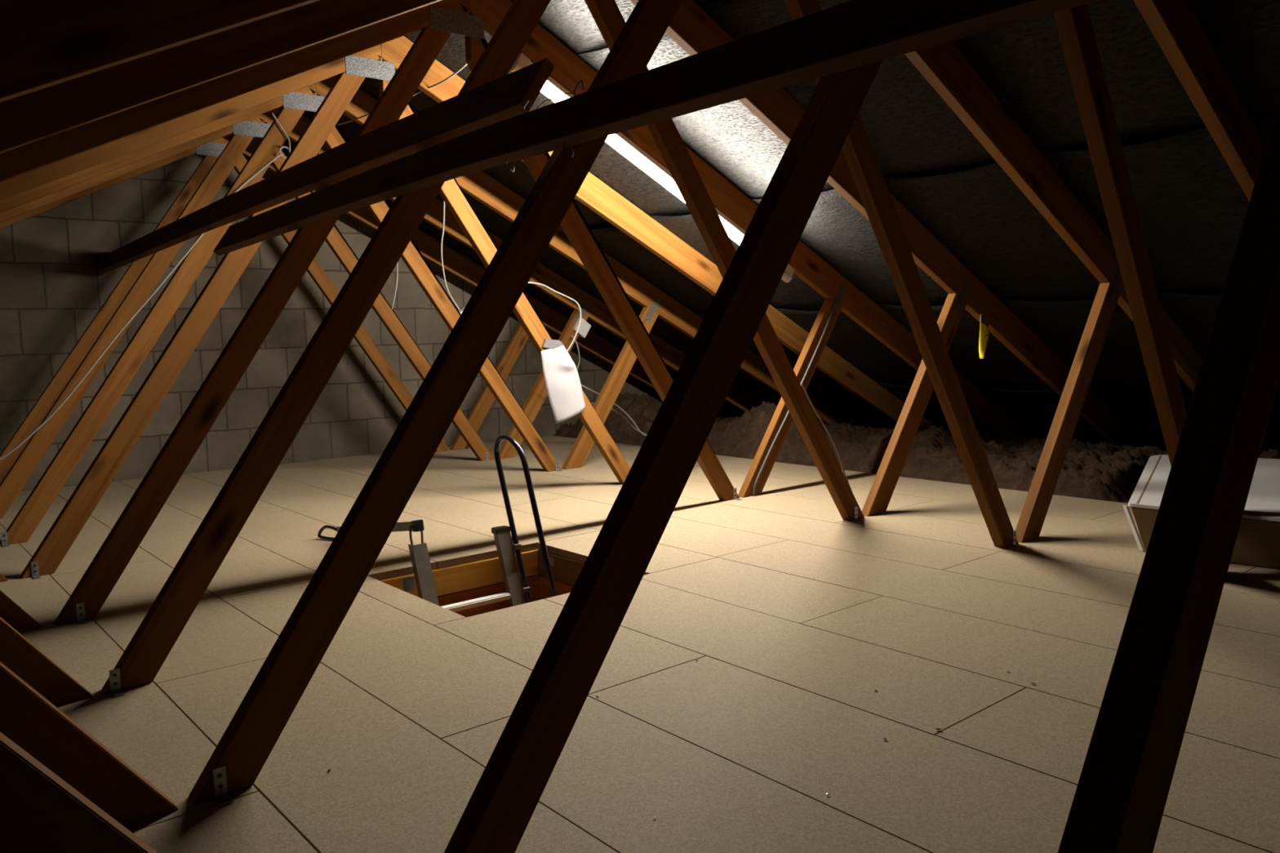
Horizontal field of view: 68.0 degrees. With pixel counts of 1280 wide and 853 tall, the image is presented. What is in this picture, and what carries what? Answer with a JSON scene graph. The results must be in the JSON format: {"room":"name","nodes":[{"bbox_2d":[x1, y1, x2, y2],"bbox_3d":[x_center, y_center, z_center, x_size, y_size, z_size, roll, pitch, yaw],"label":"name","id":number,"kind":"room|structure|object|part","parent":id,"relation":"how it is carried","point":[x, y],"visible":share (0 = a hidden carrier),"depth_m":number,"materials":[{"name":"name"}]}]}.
{"room":"attic","nodes":[
{"label":"attic","id":0,"kind":"room"},
{"bbox_2d":[0,152,662,491],"bbox_3d":[-2.277,-0.539,5.105,7.200,2.129,0.198,-6,7,-40],"label":"wall","id":1,"kind":"structure","parent":0,"point":[52,287],"depth_m":5.00,"materials":[{"name":"concrete"}]},
{"bbox_2d":[0,435,1279,852],"bbox_3d":[-0.052,0.439,2.582,4.152,0.022,6.607,-6,7,-40],"label":"floor","id":2,"kind":"structure","parent":0,"point":[793,612],"depth_m":1.90,"materials":[{"name":"beige wood"}]},
{"bbox_2d":[0,133,726,484],"bbox_3d":[-2.077,-0.630,4.856,7.100,1.884,0.037,-6,7,-40],"label":"roof truss","id":3,"kind":"object","parent":2,"relation":"on","point":[454,263],"visible":0.42,"depth_m":5.11,"materials":[{"name":"brown wood"}]},
{"bbox_3d":[-2.117,-1.383,4.739,0.186,0.066,0.002,-6,7,-40],"label":"ridge plate","id":4,"kind":"part","parent":3,"relation":"part of","materials":[{"name":"silver metal"}]},
{"bbox_3d":[-0.678,-0.691,6.018,0.002,0.145,0.036,5,-26,49],"label":"tooth plate","id":5,"kind":"part","parent":3,"relation":"part of","materials":[{"name":"silver metal"}]},
{"bbox_2d":[0,106,762,519],"bbox_3d":[-1.699,-0.594,4.411,7.100,1.884,0.067,-6,7,-40],"label":"roof truss","id":6,"kind":"object","parent":2,"relation":"on","point":[593,309],"visible":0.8,"depth_m":4.29,"materials":[{"name":"brown wood"}]},
{"bbox_3d":[-1.748,-1.349,4.306,0.186,0.066,0.002,-6,7,-40],"label":"ridge plate","id":7,"kind":"part","parent":6,"relation":"part of","materials":[{"name":"silver metal"}]},
{"bbox_2d":[573,317,591,337],"bbox_3d":[-0.340,-0.577,5.544,0.119,0.119,0.032,-6,7,-40],"label":"junction box","id":8,"kind":"object","parent":6,"relation":"attached to","point":[584,328],"visible":0.93,"depth_m":5.53,"materials":[{"name":"white plastic"}]},
{"bbox_2d":[570,334,580,369],"bbox_3d":[-0.383,-0.381,5.489,0.082,0.301,0.023,-6,7,-40],"label":"cable","id":9,"kind":"object","parent":8,"relation":"hanging from","point":[571,335],"visible":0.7,"depth_m":5.50,"materials":[{"name":"white plastic"}]},
{"bbox_3d":[-0.337,-0.671,5.560,0.002,0.145,0.036,5,-26,49],"label":"tooth plate","id":10,"kind":"part","parent":6,"relation":"part of","materials":[{"name":"silver metal"}]},
{"bbox_2d":[0,74,854,546],"bbox_3d":[-1.300,-0.557,3.942,7.100,1.884,0.067,-6,7,-40],"label":"roof truss","id":11,"kind":"object","parent":2,"relation":"on","point":[480,185],"visible":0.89,"depth_m":3.83,"materials":[{"name":"brown wood"}]},
{"bbox_2d":[0,111,290,460],"bbox_3d":[-1.982,-0.435,3.346,1.578,1.500,0.020,-6,7,-40],"label":"cable","id":12,"kind":"object","parent":11,"relation":"hanging from","point":[272,113],"visible":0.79,"depth_m":3.48,"materials":[{"name":"white plastic"}]},
{"bbox_3d":[-1.349,-1.311,3.837,0.186,0.066,0.002,-6,7,-40],"label":"ridge plate","id":13,"kind":"part","parent":11,"relation":"part of","materials":[{"name":"silver metal"}]},
{"bbox_2d":[337,62,466,124],"bbox_3d":[-0.906,-1.293,3.651,0.033,0.075,1.351,-6,7,-41],"label":"cable","id":14,"kind":"object","parent":11,"relation":"attached to","point":[465,64],"visible":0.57,"depth_m":3.49,"materials":[{"name":"white plastic"}]},
{"bbox_3d":[0.070,-0.629,5.098,0.002,0.145,0.036,5,-26,49],"label":"tooth plate","id":15,"kind":"part","parent":11,"relation":"part of","materials":[{"name":"silver metal"}]},
{"bbox_3d":[-0.809,-0.518,4.400,0.074,0.073,0.044,-6,7,-40],"label":"junction box","id":16,"kind":"object","parent":11,"relation":"attached to","visible":0},
{"bbox_2d":[440,200,460,311],"bbox_3d":[-0.874,-0.801,4.353,0.079,0.537,0.015,-4,6,-24],"label":"cable","id":17,"kind":"object","parent":16,"relation":"attached to","point":[453,300],"visible":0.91,"depth_m":4.33,"materials":[{"name":"white plastic"}]},
{"bbox_2d":[317,434,557,612],"bbox_3d":[-0.650,0.386,3.011,0.383,0.712,0.962,-6,7,-40],"label":"ladder","id":18,"kind":"object","parent":2,"relation":"on","point":[515,593],"visible":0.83,"depth_m":2.91,"materials":[{"name":"metal"}]},
{"bbox_3d":[-0.836,0.321,2.992,0.012,0.109,0.504,-7,8,-43],"label":"folding arm","id":19,"kind":"part","parent":18,"relation":"part of","materials":[{"name":"metal"}]},
{"bbox_3d":[-0.673,0.322,2.791,0.010,0.060,0.026,-4,6,-22],"label":"link rod","id":20,"kind":"part","parent":18,"relation":"part of","materials":[{"name":"metal"}]},
{"bbox_3d":[-0.647,0.319,2.812,0.008,0.060,0.026,-4,6,-22],"label":"link rod","id":21,"kind":"part","parent":18,"relation":"part of","materials":[{"name":"metal"}]},
{"bbox_3d":[-0.328,0.388,2.913,0.018,0.712,0.396,-6,7,-40],"label":"handrail","id":22,"kind":"part","parent":18,"relation":"part of","materials":[{"name":"black metal"}]},
{"bbox_2d":[0,35,933,582],"bbox_3d":[-0.909,-0.520,3.482,7.100,1.884,0.067,-6,7,-40],"label":"roof truss","id":23,"kind":"object","parent":2,"relation":"on","point":[380,62],"visible":0.52,"depth_m":3.28,"materials":[{"name":"brown wood"}]},
{"bbox_2d":[97,57,554,274],"bbox_3d":[-1.403,-0.747,3.289,0.102,0.218,3.637,-6,8,-41],"label":"brace","id":24,"kind":"object","parent":23,"relation":"attached to","point":[500,99],"visible":0.99,"depth_m":2.49,"materials":[{"name":"brown wood"}]},
{"bbox_3d":[-0.958,-1.274,3.377,0.186,0.066,0.002,-6,7,-40],"label":"ridge plate","id":25,"kind":"part","parent":23,"relation":"part of","materials":[{"name":"silver metal"}]},
{"bbox_2d":[541,338,586,423],"bbox_3d":[-0.315,-0.192,3.987,0.216,0.356,0.034,-6,7,-40],"label":"light fixture","id":26,"kind":"object","parent":23,"relation":"attached to","point":[563,385],"visible":1,"depth_m":3.97,"materials":[{"name":"white plastic"}]},
{"bbox_2d":[213,0,1098,255],"bbox_3d":[-0.140,-0.527,1.720,0.099,0.152,3.731,-6,7,-40],"label":"brace","id":27,"kind":"object","parent":23,"relation":"attached to","point":[852,33],"visible":1,"depth_m":1.46,"materials":[{"name":"brown wood"}]},
{"bbox_2d":[505,158,514,172],"bbox_3d":[-0.247,-0.498,1.808,0.008,0.028,0.026,-6,7,-40],"label":"hook","id":28,"kind":"object","parent":27,"relation":"attached to","point":[513,163],"visible":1,"depth_m":1.81,"materials":[{"name":"metal"}]},
{"bbox_2d":[522,98,531,113],"bbox_3d":[-0.221,-0.627,1.859,0.008,0.028,0.026,-6,7,-40],"label":"hook","id":29,"kind":"object","parent":27,"relation":"attached to","point":[528,100],"visible":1,"depth_m":1.86,"materials":[{"name":"metal"}]},
{"bbox_2d":[536,92,577,108],"bbox_3d":[-0.157,-0.618,1.791,0.007,0.015,0.131,-6,7,-40],"label":"wire","id":30,"kind":"object","parent":27,"relation":"on","point":[559,97],"visible":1,"depth_m":1.80,"materials":[{"name":"metal"}]},
{"bbox_2d":[563,142,573,156],"bbox_3d":[-0.124,-0.486,1.664,0.008,0.028,0.026,-6,7,-40],"label":"hook","id":31,"kind":"object","parent":27,"relation":"attached to","point":[564,143],"visible":1,"depth_m":1.67,"materials":[{"name":"metal"}]},
{"bbox_2d":[573,80,583,95],"bbox_3d":[-0.111,-0.617,1.730,0.008,0.028,0.026,-6,7,-40],"label":"hook","id":32,"kind":"object","parent":27,"relation":"attached to","point":[580,81],"visible":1,"depth_m":1.73,"materials":[{"name":"metal"}]},
{"bbox_2d":[378,549,584,617],"bbox_3d":[-0.375,0.613,2.731,0.658,0.336,0.635,-6,7,-40],"label":"frame","id":33,"kind":"object","parent":2,"relation":"in","point":[468,581],"visible":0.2,"depth_m":2.98,"materials":[{"name":"wood"}]},
{"bbox_3d":[-0.686,0.468,2.821,0.034,0.042,0.002,-6,7,-40],"label":"fixing plate","id":34,"kind":"part","parent":33,"relation":"part of","materials":[{"name":"metal"}]},
{"bbox_3d":[-0.289,0.436,3.058,0.002,0.026,0.040,-6,7,-40],"label":"fixing plate","id":35,"kind":"part","parent":33,"relation":"part of","materials":[{"name":"white metal"}]},
{"bbox_2d":[0,0,1031,632],"bbox_3d":[-0.510,-0.483,3.014,7.100,1.884,0.067,-6,7,-40],"label":"roof truss","id":36,"kind":"object","parent":2,"relation":"on","point":[437,20],"visible":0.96,"depth_m":2.79,"materials":[{"name":"brown wood"}]},
{"bbox_3d":[-0.559,-1.237,2.909,0.186,0.066,0.002,-6,7,-40],"label":"ridge plate","id":37,"kind":"part","parent":36,"relation":"part of","materials":[{"name":"silver metal"}]},
{"bbox_2d":[510,53,533,71],"bbox_3d":[-0.394,-1.173,3.079,0.089,0.063,0.042,-6,7,-40],"label":"lamp","id":38,"kind":"object","parent":36,"relation":"attached to","point":[522,61],"depth_m":3.07,"materials":[{"name":"white plastic"}]},
{"bbox_2d":[540,75,573,102],"bbox_3d":[-0.289,-1.120,3.173,0.133,0.079,0.042,-6,7,-40],"label":"lamp","id":39,"kind":"object","parent":36,"relation":"attached to","point":[552,89],"depth_m":3.16,"materials":[{"name":"white plastic"}]},
{"bbox_2d":[715,207,746,244],"bbox_3d":[0.343,-0.785,3.737,0.167,0.134,0.042,-6,7,-40],"label":"lamp","id":40,"kind":"object","parent":36,"relation":"attached to","point":[734,231],"depth_m":3.74,"materials":[{"name":"white plastic"}]},
{"bbox_2d":[781,263,794,282],"bbox_3d":[0.602,-0.640,3.968,0.077,0.074,0.042,-6,7,-40],"label":"lamp","id":41,"kind":"object","parent":36,"relation":"attached to","point":[787,276],"depth_m":3.96,"materials":[{"name":"white plastic"}]},
{"bbox_2d":[752,301,837,495],"bbox_3d":[0.664,-0.134,4.031,0.550,0.795,0.010,-6,7,-40],"label":"cable","id":42,"kind":"object","parent":36,"relation":"attached to","point":[835,302],"visible":0.9,"depth_m":4.00,"materials":[{"name":"grey plastic"}]},
{"bbox_3d":[0.867,-0.551,4.177,0.002,0.145,0.036,5,-26,49],"label":"tooth plate","id":43,"kind":"part","parent":36,"relation":"part of","materials":[{"name":"silver metal"}]},
{"bbox_2d":[0,0,1142,706],"bbox_3d":[-0.123,-0.447,2.559,7.100,1.884,0.067,-6,7,-40],"label":"roof truss","id":44,"kind":"object","parent":2,"relation":"on","point":[37,115],"visible":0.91,"depth_m":2.12,"materials":[{"name":"brown wood"}]},
{"bbox_2d":[800,382,852,491],"bbox_3d":[0.645,0.043,3.272,0.273,0.404,0.006,-6,7,-40],"label":"cable","id":45,"kind":"object","parent":44,"relation":"attached to","point":[802,384],"visible":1,"depth_m":3.27,"materials":[{"name":"grey plastic"}]},
{"bbox_3d":[1.269,-0.507,3.736,0.002,0.145,0.036,5,-26,49],"label":"tooth plate","id":46,"kind":"part","parent":44,"relation":"part of","materials":[{"name":"silver metal"}]},
{"bbox_2d":[978,314,990,359],"bbox_3d":[1.393,-0.363,3.818,0.078,0.179,0.020,-6,7,-40],"label":"tag","id":47,"kind":"object","parent":44,"relation":"hanging from","point":[984,330],"visible":1,"depth_m":3.81,"materials":[{"name":"yellow plastic"}]},
{"bbox_2d":[0,0,1275,826],"bbox_3d":[0.262,-0.410,2.107,7.100,1.884,0.067,-6,7,-40],"label":"roof truss","id":48,"kind":"object","parent":2,"relation":"on","point":[44,43],"visible":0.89,"depth_m":1.61,"materials":[{"name":"brown wood"}]},
{"bbox_3d":[1.636,-0.480,3.268,0.002,0.145,0.036,5,-26,49],"label":"tooth plate","id":49,"kind":"part","parent":48,"relation":"part of","materials":[{"name":"silver metal"}]},
{"bbox_2d":[0,0,1279,852],"bbox_3d":[0.625,-0.377,1.680,7.100,1.884,0.067,-6,7,-40],"label":"roof truss","id":50,"kind":"object","parent":2,"relation":"on","point":[40,812],"visible":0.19,"depth_m":1.25,"materials":[{"name":"brown wood"}]},
{"bbox_2d":[554,392,1279,503],"bbox_3d":[1.724,0.053,4.734,1.450,0.346,5.600,-6,7,-40],"label":"insulation","id":51,"kind":"object","parent":2,"relation":"on","point":[1103,471],"visible":0.56,"depth_m":4.53,"materials":[{"name":"fabric"}]},
{"bbox_2d":[581,384,646,436],"bbox_3d":[-0.143,-0.110,5.349,0.703,0.418,0.008,-6,7,-40],"label":"cable","id":52,"kind":"object","parent":51,"relation":"on","point":[620,408],"visible":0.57,"depth_m":5.39,"materials":[{"name":"white plastic"}]},
{"bbox_2d":[591,402,647,435],"bbox_3d":[-0.134,-0.047,5.425,0.603,0.298,0.016,-6,7,-41],"label":"cable","id":53,"kind":"object","parent":51,"relation":"on","point":[622,415],"visible":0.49,"depth_m":5.47,"materials":[{"name":"white plastic"}]},
{"bbox_2d":[1057,98,1279,852],"bbox_3d":[1.034,-0.338,1.198,7.100,1.884,0.067,-6,7,-40],"label":"roof truss","id":54,"kind":"object","parent":2,"relation":"on","point":[1118,804],"visible":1,"depth_m":0.72,"materials":[{"name":"brown wood"}]},
{"bbox_2d":[1122,454,1279,568],"bbox_3d":[2.007,0.257,3.044,0.778,0.154,1.353,3,7,34],"label":"carton","id":55,"kind":"object","parent":2,"relation":"on","point":[1257,544],"visible":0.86,"depth_m":2.75,"materials":[{"name":"white cardboard"}]},
{"bbox_3d":[1.999,0.187,3.038,0.759,0.010,1.353,3,7,34],"label":"carton lid","id":56,"kind":"part","parent":55,"relation":"part of","materials":[{"name":"white cardboard"}]},
{"bbox_2d":[282,0,1279,450],"bbox_3d":[-0.207,-0.495,2.652,7.347,1.827,6.202,-6,7,-40],"label":"roof underlay","id":57,"kind":"structure","parent":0,"point":[1192,207],"depth_m":3.30,"materials":[{"name":"fabric"}]},
{"bbox_2d":[391,262,398,310],"bbox_3d":[-1.190,-0.769,4.603,0.056,0.405,0.007,-6,7,-40],"label":"cable","id":58,"kind":"object","parent":57,"relation":"hanging from","point":[397,262],"visible":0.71,"depth_m":4.61,"materials":[{"name":"white plastic"}]},
{"bbox_2d":[528,281,581,351],"bbox_3d":[-0.412,-0.492,4.300,0.366,0.359,0.007,-6,7,-40],"label":"cable","id":59,"kind":"object","parent":57,"relation":"hanging from","point":[551,289],"visible":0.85,"depth_m":4.38,"materials":[{"name":"white plastic"}]},
{"bbox_2d":[605,132,684,202],"bbox_3d":[0.010,-0.936,3.442,0.368,0.219,0.042,-6,7,-40],"label":"lamp","id":60,"kind":"object","parent":57,"relation":"attached to","point":[635,153],"depth_m":3.43,"materials":[{"name":"white plastic"}]}
]}

